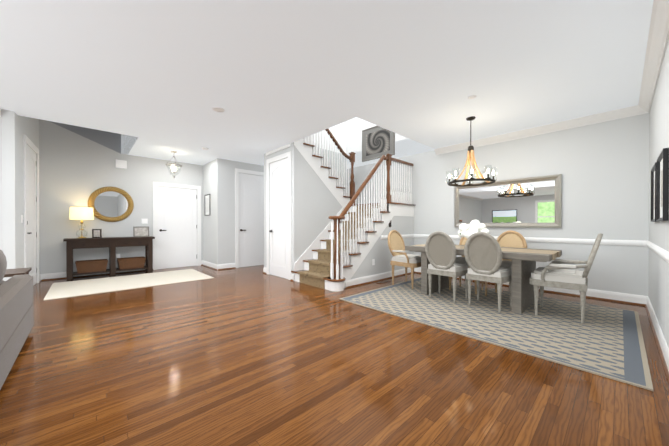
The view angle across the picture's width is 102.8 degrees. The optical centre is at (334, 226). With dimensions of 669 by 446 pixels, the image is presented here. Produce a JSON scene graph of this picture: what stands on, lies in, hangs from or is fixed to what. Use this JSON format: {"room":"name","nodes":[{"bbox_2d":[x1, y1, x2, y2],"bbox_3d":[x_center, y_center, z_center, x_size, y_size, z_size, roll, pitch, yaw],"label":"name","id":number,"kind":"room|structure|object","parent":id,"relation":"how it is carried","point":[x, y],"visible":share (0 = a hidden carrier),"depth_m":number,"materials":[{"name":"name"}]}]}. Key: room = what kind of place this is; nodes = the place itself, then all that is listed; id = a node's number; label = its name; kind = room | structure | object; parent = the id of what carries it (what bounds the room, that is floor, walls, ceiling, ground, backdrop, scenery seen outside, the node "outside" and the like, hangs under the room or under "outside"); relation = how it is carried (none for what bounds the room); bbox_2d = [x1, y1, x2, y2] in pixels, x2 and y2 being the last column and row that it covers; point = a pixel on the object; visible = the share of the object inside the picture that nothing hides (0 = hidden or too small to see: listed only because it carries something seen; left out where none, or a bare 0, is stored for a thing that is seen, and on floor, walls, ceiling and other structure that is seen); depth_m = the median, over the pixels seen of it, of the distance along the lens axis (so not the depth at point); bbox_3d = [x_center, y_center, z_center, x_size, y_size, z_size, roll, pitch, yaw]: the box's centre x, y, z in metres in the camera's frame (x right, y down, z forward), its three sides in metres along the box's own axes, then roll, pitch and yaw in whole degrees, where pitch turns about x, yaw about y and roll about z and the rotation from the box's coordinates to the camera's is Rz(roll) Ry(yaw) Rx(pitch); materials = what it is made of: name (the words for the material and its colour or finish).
{"room":"dining room","nodes":[
{"label":"dining room","id":0,"kind":"room"},
{"bbox_2d":[0,109,39,280],"bbox_3d":[-5.297,-1.717,4.556,0.203,5.600,1.710,0,0,-43],"label":"wall","id":1,"kind":"structure","parent":0,"point":[13,126],"depth_m":3.85,"materials":[{"name":"paint"}]},
{"bbox_2d":[23,134,39,285],"bbox_3d":[-5.336,-0.195,4.698,0.102,2.555,1.151,0,0,-41],"label":"door","id":2,"kind":"structure","parent":1,"relation":"attached to","point":[31,257],"depth_m":4.75,"materials":[{"name":"white wood"}]},
{"bbox_2d":[40,119,151,273],"bbox_3d":[-4.778,-1.726,6.335,3.310,5.600,0.120,0,0,-43],"label":"wall","id":3,"kind":"structure","parent":0,"point":[76,161],"depth_m":5.60,"materials":[{"name":"paint"}]},
{"bbox_2d":[40,271,138,281],"bbox_3d":[-5.122,1.065,5.903,1.872,0.024,0.059,0,0,-43],"label":"trim","id":4,"kind":"structure","parent":3,"relation":"attached to","point":[127,271],"depth_m":5.51,"materials":[{"name":"white wood"}]},
{"bbox_2d":[40,267,144,279],"bbox_3d":[-5.137,1.009,5.919,1.872,0.135,0.016,0,0,-43],"label":"baseboard","id":5,"kind":"structure","parent":3,"relation":"attached to","point":[60,274],"depth_m":5.46,"materials":[{"name":"white wood"}]},
{"bbox_2d":[88,187,133,221],"bbox_3d":[-5.007,-0.494,6.007,0.800,0.800,0.050,0,0,-43],"label":"mirror","id":6,"kind":"object","parent":3,"relation":"attached to","point":[111,204],"visible":0.96,"depth_m":6.00,"materials":[{"name":"gold wicker"}]},
{"bbox_2d":[116,159,126,168],"bbox_3d":[-4.887,-1.425,6.124,0.200,0.180,0.040,0,0,-43],"label":"door chime","id":7,"kind":"object","parent":3,"relation":"attached to","point":[121,163],"visible":0.93,"depth_m":6.11,"materials":[{"name":"white plastic"}]},
{"bbox_2d":[142,219,147,223],"bbox_3d":[-4.574,-0.126,6.439,0.120,0.120,0.016,0,0,-43],"label":"light switch","id":8,"kind":"object","parent":3,"relation":"attached to","point":[144,221],"visible":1,"depth_m":6.45,"materials":[{"name":"white plastic"}]},
{"bbox_2d":[153,182,200,269],"bbox_3d":[-4.061,-0.011,6.938,1.100,2.165,0.102,0,0,-43],"label":"door","id":9,"kind":"structure","parent":3,"relation":"attached to","point":[177,225],"depth_m":6.92,"materials":[{"name":"white wood"}]},
{"bbox_2d":[152,121,347,267],"bbox_3d":[-1.450,-1.725,6.296,4.700,5.600,0.260,0,0,-43],"label":"wall","id":10,"kind":"structure","parent":0,"point":[216,178],"depth_m":6.81,"materials":[{"name":"paint"}]},
{"bbox_2d":[204,194,209,215],"bbox_3d":[-3.351,-0.559,7.044,0.020,0.560,0.400,0,0,-43],"label":"framed picture","id":11,"kind":"object","parent":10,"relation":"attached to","point":[207,203],"visible":1,"depth_m":7.04},
{"bbox_2d":[201,260,217,269],"bbox_3d":[-3.245,1.004,6.934,0.030,0.135,1.116,0,0,-43],"label":"baseboard","id":12,"kind":"structure","parent":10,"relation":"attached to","point":[203,262],"depth_m":6.93,"materials":[{"name":"white wood"}]},
{"bbox_2d":[218,263,234,268],"bbox_3d":[-2.699,1.005,6.692,0.435,0.135,0.016,0,0,-43],"label":"baseboard","id":13,"kind":"structure","parent":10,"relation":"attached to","point":[220,266],"depth_m":6.68,"materials":[{"name":"white wood"}]},
{"bbox_2d":[235,168,263,267],"bbox_3d":[-2.195,-0.207,7.175,0.970,2.555,0.102,0,0,-43],"label":"door","id":14,"kind":"structure","parent":10,"relation":"attached to","point":[249,218],"depth_m":7.11,"materials":[{"name":"white wood"}]},
{"bbox_2d":[268,142,298,273],"bbox_3d":[-1.120,-0.503,5.700,0.120,3.160,1.070,0,0,-43],"label":"wall","id":15,"kind":"structure","parent":0,"point":[294,151],"depth_m":5.31,"materials":[{"name":"paint"}]},
{"bbox_2d":[266,151,291,279],"bbox_3d":[-1.184,-0.210,5.690,0.102,2.575,0.970,0,0,-43],"label":"door","id":16,"kind":"structure","parent":15,"relation":"attached to","point":[280,231],"depth_m":5.67,"materials":[{"name":"white wood"}]},
{"bbox_2d":[299,152,342,257],"bbox_3d":[0.157,-0.354,6.231,2.470,2.859,0.100,0,0,-43],"label":"wall","id":17,"kind":"structure","parent":0,"point":[319,204],"depth_m":5.57,"materials":[{"name":"paint"}]},
{"bbox_2d":[0,0,653,168],"bbox_3d":[-1.670,-1.857,2.518,16.500,0.420,14.500,0,0,-43],"label":"ceiling","id":18,"kind":"structure","parent":0,"point":[159,79],"depth_m":2.77,"materials":[{"name":"paint"}]},
{"bbox_2d":[165,151,181,177],"bbox_3d":[-3.570,-1.363,5.945,0.326,0.599,0.326,0,0,-43],"label":"pendant light","id":19,"kind":"object","parent":18,"relation":"hanging from","point":[170,164],"visible":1,"depth_m":5.93,"materials":[{"name":"glass"}]},
{"bbox_2d":[212,107,224,111],"bbox_3d":[-1.641,-1.649,3.777,0.170,0.004,0.170,0,0,-43],"label":"recessed light","id":20,"kind":"object","parent":18,"relation":"in","point":[217,109],"visible":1,"depth_m":3.77,"materials":[{"name":"white plastic"}]},
{"bbox_2d":[446,116,496,186],"bbox_3d":[2.083,-1.153,4.085,0.644,1.001,0.644,0,0,-43],"label":"dining chandelier","id":21,"kind":"object","parent":18,"relation":"hanging from","point":[471,158],"visible":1,"depth_m":4.06,"materials":[{"name":"metal"}]},
{"bbox_2d":[0,265,668,445],"bbox_3d":[-1.670,1.193,2.533,16.500,0.200,14.500,0,0,-43],"label":"floor","id":22,"kind":"structure","parent":0,"point":[249,356],"depth_m":1.90,"materials":[{"name":"brown wood"}]},
{"bbox_2d":[0,250,33,389],"bbox_3d":[-2.488,0.619,1.355,1.000,0.960,3.000,0,0,-43],"label":"sofa","id":23,"kind":"object","parent":22,"relation":"on","point":[16,311],"visible":1,"depth_m":2.12,"materials":[{"name":"grey fabric"}]},
{"bbox_2d":[4,267,31,276],"bbox_3d":[-3.620,0.792,2.830,0.500,0.600,0.500,0,0,-43],"label":"end table","id":24,"kind":"object","parent":22,"relation":"on","point":[13,272],"visible":0.24,"depth_m":2.90,"materials":[{"name":"brown wood"}]},
{"bbox_2d":[63,236,154,280],"bbox_3d":[-4.862,0.662,5.850,1.490,0.830,0.450,0,0,-43],"label":"console table","id":25,"kind":"object","parent":22,"relation":"on","point":[112,243],"visible":1,"depth_m":5.69,"materials":[{"name":"brown wood"}]},
{"bbox_2d":[69,207,93,237],"bbox_3d":[-5.226,-0.073,5.527,0.370,0.640,0.370,0,0,-43],"label":"table lamp","id":26,"kind":"object","parent":25,"relation":"on","point":[81,213],"visible":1,"depth_m":5.42,"materials":[{"name":"beige fabric"}]},
{"bbox_2d":[75,259,107,272],"bbox_3d":[-5.108,0.834,5.628,0.509,0.225,0.360,0,0,-43],"label":"basket","id":27,"kind":"object","parent":25,"relation":"on","point":[87,266],"visible":1,"depth_m":5.52,"materials":[{"name":"brown wicker"}]},
{"bbox_2d":[92,229,101,237],"bbox_3d":[-5.038,0.153,5.663,0.150,0.191,0.098,0,0,-43],"label":"picture frame","id":28,"kind":"object","parent":25,"relation":"on","point":[96,233],"visible":1,"depth_m":5.64,"materials":[{"name":"brown wood"}]},
{"bbox_2d":[116,256,145,269],"bbox_3d":[-4.622,0.832,6.082,0.509,0.225,0.360,0,0,-43],"label":"basket","id":29,"kind":"object","parent":25,"relation":"on","point":[130,262],"visible":1,"depth_m":5.98,"materials":[{"name":"brown wicker"}]},
{"bbox_2d":[133,226,148,236],"bbox_3d":[-4.489,0.125,6.204,0.300,0.241,0.098,0,0,-43],"label":"picture frame","id":30,"kind":"object","parent":25,"relation":"on","point":[140,231],"visible":1,"depth_m":6.18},
{"bbox_2d":[44,269,212,299],"bbox_3d":[-3.911,1.074,5.297,2.400,0.010,1.550,0,0,-43],"label":"entry rug","id":31,"kind":"object","parent":22,"relation":"on","point":[58,290],"visible":1,"depth_m":5.09,"materials":[{"name":"beige fabric"}]},
{"bbox_2d":[266,139,413,291],"bbox_3d":[0.183,-0.391,6.101,2.610,2.932,2.304,0,0,-43],"label":"steps","id":32,"kind":"structure","parent":22,"relation":"on","point":[314,163],"depth_m":5.50,"materials":[{"name":"white wood"}]},
{"bbox_2d":[291,143,415,281],"bbox_3d":[0.187,-0.489,6.080,2.630,2.795,2.339,0,0,-43],"label":"stair treads","id":33,"kind":"object","parent":32,"relation":"on","point":[339,279],"visible":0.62,"depth_m":5.37,"materials":[{"name":"brown wood"}]},
{"bbox_2d":[298,204,379,288],"bbox_3d":[0.152,0.305,5.402,1.634,1.548,0.730,0,0,-43],"label":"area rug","id":34,"kind":"object","parent":33,"relation":"on","point":[316,273],"visible":0.58,"depth_m":5.18,"materials":[{"name":"beige carpet"}]},
{"bbox_2d":[304,129,412,279],"bbox_3d":[0.458,-1.119,5.640,2.828,3.998,1.320,0,0,-43],"label":"balustrade","id":35,"kind":"object","parent":33,"relation":"on","point":[341,258],"visible":0.9,"depth_m":5.44,"materials":[{"name":"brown wood"}]},
{"bbox_2d":[339,278,652,390],"bbox_3d":[1.949,1.081,3.669,2.340,0.012,3.000,0,0,-43],"label":"dining rug","id":36,"kind":"object","parent":22,"relation":"on","point":[606,342],"visible":0.93,"depth_m":2.93,"materials":[{"name":"beige fabric"}]},
{"bbox_2d":[388,230,420,288],"bbox_3d":[1.337,0.569,4.892,0.646,0.999,0.645,0,0,-43],"label":"dining chair","id":37,"kind":"object","parent":36,"relation":"on","point":[396,245],"visible":0.81,"depth_m":4.83,"materials":[{"name":"brown wood"}]},
{"bbox_2d":[425,231,467,302],"bbox_3d":[1.664,0.570,3.962,0.562,1.006,0.500,0,0,-43],"label":"dining chair","id":38,"kind":"object","parent":36,"relation":"on","point":[440,249],"visible":0.9,"depth_m":3.82,"materials":[{"name":"beige fabric"}]},
{"bbox_2d":[449,237,483,293],"bbox_3d":[2.243,0.567,4.503,0.562,1.006,0.500,0,0,-43],"label":"dining chair","id":39,"kind":"object","parent":36,"relation":"on","point":[463,240],"visible":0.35,"depth_m":4.50,"materials":[{"name":"brown wood"}]},
{"bbox_2d":[405,244,561,313],"bbox_3d":[2.145,0.699,4.029,0.956,0.746,1.880,0,0,-43],"label":"dining table","id":40,"kind":"object","parent":36,"relation":"on","point":[524,260],"visible":0.6,"depth_m":3.46,"materials":[{"name":"grey wood"}]},
{"bbox_2d":[458,220,489,238],"bbox_3d":[2.116,0.112,4.048,0.439,0.426,0.465,0,0,-43],"label":"flowers","id":41,"kind":"object","parent":40,"relation":"on","point":[470,229],"visible":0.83,"depth_m":3.97,"materials":[{"name":"white plant"}]},
{"bbox_2d":[464,232,511,312],"bbox_3d":[2.053,0.572,3.561,0.562,1.006,0.500,0,0,-41],"label":"dining chair","id":42,"kind":"object","parent":36,"relation":"on","point":[483,253],"visible":0.96,"depth_m":3.42,"materials":[{"name":"grey fabric"}]},
{"bbox_2d":[485,230,526,295],"bbox_3d":[2.619,0.569,4.086,0.562,1.006,0.500,0,0,-41],"label":"dining chair","id":43,"kind":"object","parent":36,"relation":"on","point":[513,239],"visible":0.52,"depth_m":4.20,"materials":[{"name":"brown wood"}]},
{"bbox_2d":[529,233,602,323],"bbox_3d":[2.780,0.577,3.222,0.645,0.999,0.646,0,0,44],"label":"dining chair","id":44,"kind":"object","parent":36,"relation":"on","point":[556,273],"visible":1,"depth_m":3.07,"materials":[{"name":"beige fabric"}]},
{"bbox_2d":[344,216,413,287],"bbox_3d":[0.974,0.428,5.479,2.308,1.300,0.100,0,0,-43],"label":"wall","id":45,"kind":"structure","parent":0,"point":[404,225],"depth_m":5.48,"materials":[{"name":"paint"}]},
{"bbox_2d":[345,267,410,287],"bbox_3d":[1.015,1.011,5.441,2.265,0.135,0.016,0,0,-43],"label":"baseboard","id":46,"kind":"structure","parent":45,"relation":"attached to","point":[360,280],"depth_m":5.20,"materials":[{"name":"white wood"}]},
{"bbox_2d":[346,272,414,287],"bbox_3d":[1.014,1.067,5.421,2.235,0.024,0.024,0,0,-43],"label":"trim","id":47,"kind":"structure","parent":45,"relation":"attached to","point":[410,272],"depth_m":5.19,"materials":[{"name":"brown wood"}]},
{"bbox_2d":[381,234,413,239],"bbox_3d":[1.379,0.226,5.769,1.220,0.082,0.027,0,0,-43],"label":"trim","id":48,"kind":"structure","parent":45,"relation":"attached to","point":[383,237],"depth_m":5.91,"materials":[{"name":"white wood"}]},
{"bbox_2d":[348,113,647,295],"bbox_3d":[2.356,-1.723,5.768,0.120,5.600,5.990,0,0,-43],"label":"wall","id":49,"kind":"structure","parent":0,"point":[604,169],"depth_m":4.19,"materials":[{"name":"paint"}]},
{"bbox_2d":[362,126,394,161],"bbox_3d":[1.122,-2.199,6.973,0.030,0.860,1.050,0,0,-43],"label":"framed picture","id":50,"kind":"object","parent":49,"relation":"attached to","point":[378,142],"visible":0.77,"depth_m":7.00},
{"bbox_2d":[454,174,561,227],"bbox_3d":[3.061,-0.408,4.900,0.040,0.860,1.690,0,0,-43],"label":"mirror","id":51,"kind":"object","parent":49,"relation":"attached to","point":[532,202],"visible":0.94,"depth_m":4.76,"materials":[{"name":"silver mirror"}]},
{"bbox_2d":[415,272,642,305],"bbox_3d":[3.030,1.069,4.947,0.034,0.024,3.490,0,0,-43],"label":"trim","id":52,"kind":"structure","parent":49,"relation":"attached to","point":[415,272],"depth_m":4.07,"materials":[{"name":"brown wood"}]},
{"bbox_2d":[414,234,644,246],"bbox_3d":[3.039,0.230,4.938,0.028,0.082,3.510,0,0,-43],"label":"trim","id":53,"kind":"structure","parent":49,"relation":"attached to","point":[528,239],"depth_m":4.17,"materials":[{"name":"white wood"}]},
{"bbox_2d":[414,267,645,303],"bbox_3d":[3.047,1.014,4.942,0.016,0.135,3.520,0,0,-43],"label":"baseboard","id":54,"kind":"structure","parent":49,"relation":"attached to","point":[634,298],"depth_m":3.94,"materials":[{"name":"white wood"}]},
{"bbox_2d":[434,105,638,154],"bbox_3d":[3.175,-1.601,4.727,0.104,0.111,2.891,0,0,-43],"label":"crown molding","id":55,"kind":"structure","parent":49,"relation":"attached to","point":[630,111],"depth_m":4.37,"materials":[{"name":"white wood"}]},
{"bbox_2d":[648,38,668,347],"bbox_3d":[2.767,-0.275,2.142,4.220,2.740,0.120,0,0,-43],"label":"wall","id":56,"kind":"structure","parent":0,"point":[658,117],"depth_m":2.63,"materials":[{"name":"paint"}]},
{"bbox_2d":[637,0,668,114],"bbox_3d":[2.724,-1.589,2.249,4.150,0.111,0.105,0,0,-43],"label":"crown molding","id":57,"kind":"structure","parent":56,"relation":"attached to","point":[658,37],"depth_m":2.43,"materials":[{"name":"white wood"}]},
{"bbox_2d":[651,162,658,221],"bbox_3d":[3.365,-0.338,2.806,0.560,0.580,0.030,0,0,-43],"label":"picture frame","id":58,"kind":"object","parent":56,"relation":"attached to","point":[653,190],"visible":0.62,"depth_m":2.92,"materials":[{"name":"black wood"}]},
{"bbox_2d":[643,304,668,385],"bbox_3d":[2.788,1.082,2.273,4.040,0.024,0.034,0,0,-43],"label":"trim","id":59,"kind":"structure","parent":56,"relation":"attached to","point":[665,368],"depth_m":2.39,"materials":[{"name":"brown wood"}]},
{"bbox_2d":[645,241,668,262],"bbox_3d":[2.790,0.243,2.267,4.040,0.082,0.028,0,0,-43],"label":"trim","id":60,"kind":"structure","parent":56,"relation":"attached to","point":[661,252],"depth_m":2.46,"materials":[{"name":"white wood"}]},
{"bbox_2d":[646,296,668,370],"bbox_3d":[2.794,1.027,2.266,4.040,0.135,0.016,0,0,-43],"label":"baseboard","id":61,"kind":"structure","parent":56,"relation":"attached to","point":[664,347],"depth_m":2.48,"materials":[{"name":"white wood"}]},
{"bbox_2d":[656,148,668,220],"bbox_3d":[2.854,-0.336,2.328,0.560,0.580,0.030,0,0,-43],"label":"picture frame","id":62,"kind":"object","parent":56,"relation":"attached to","point":[662,195],"visible":0.98,"depth_m":2.16,"materials":[{"name":"wood"}]}
]}

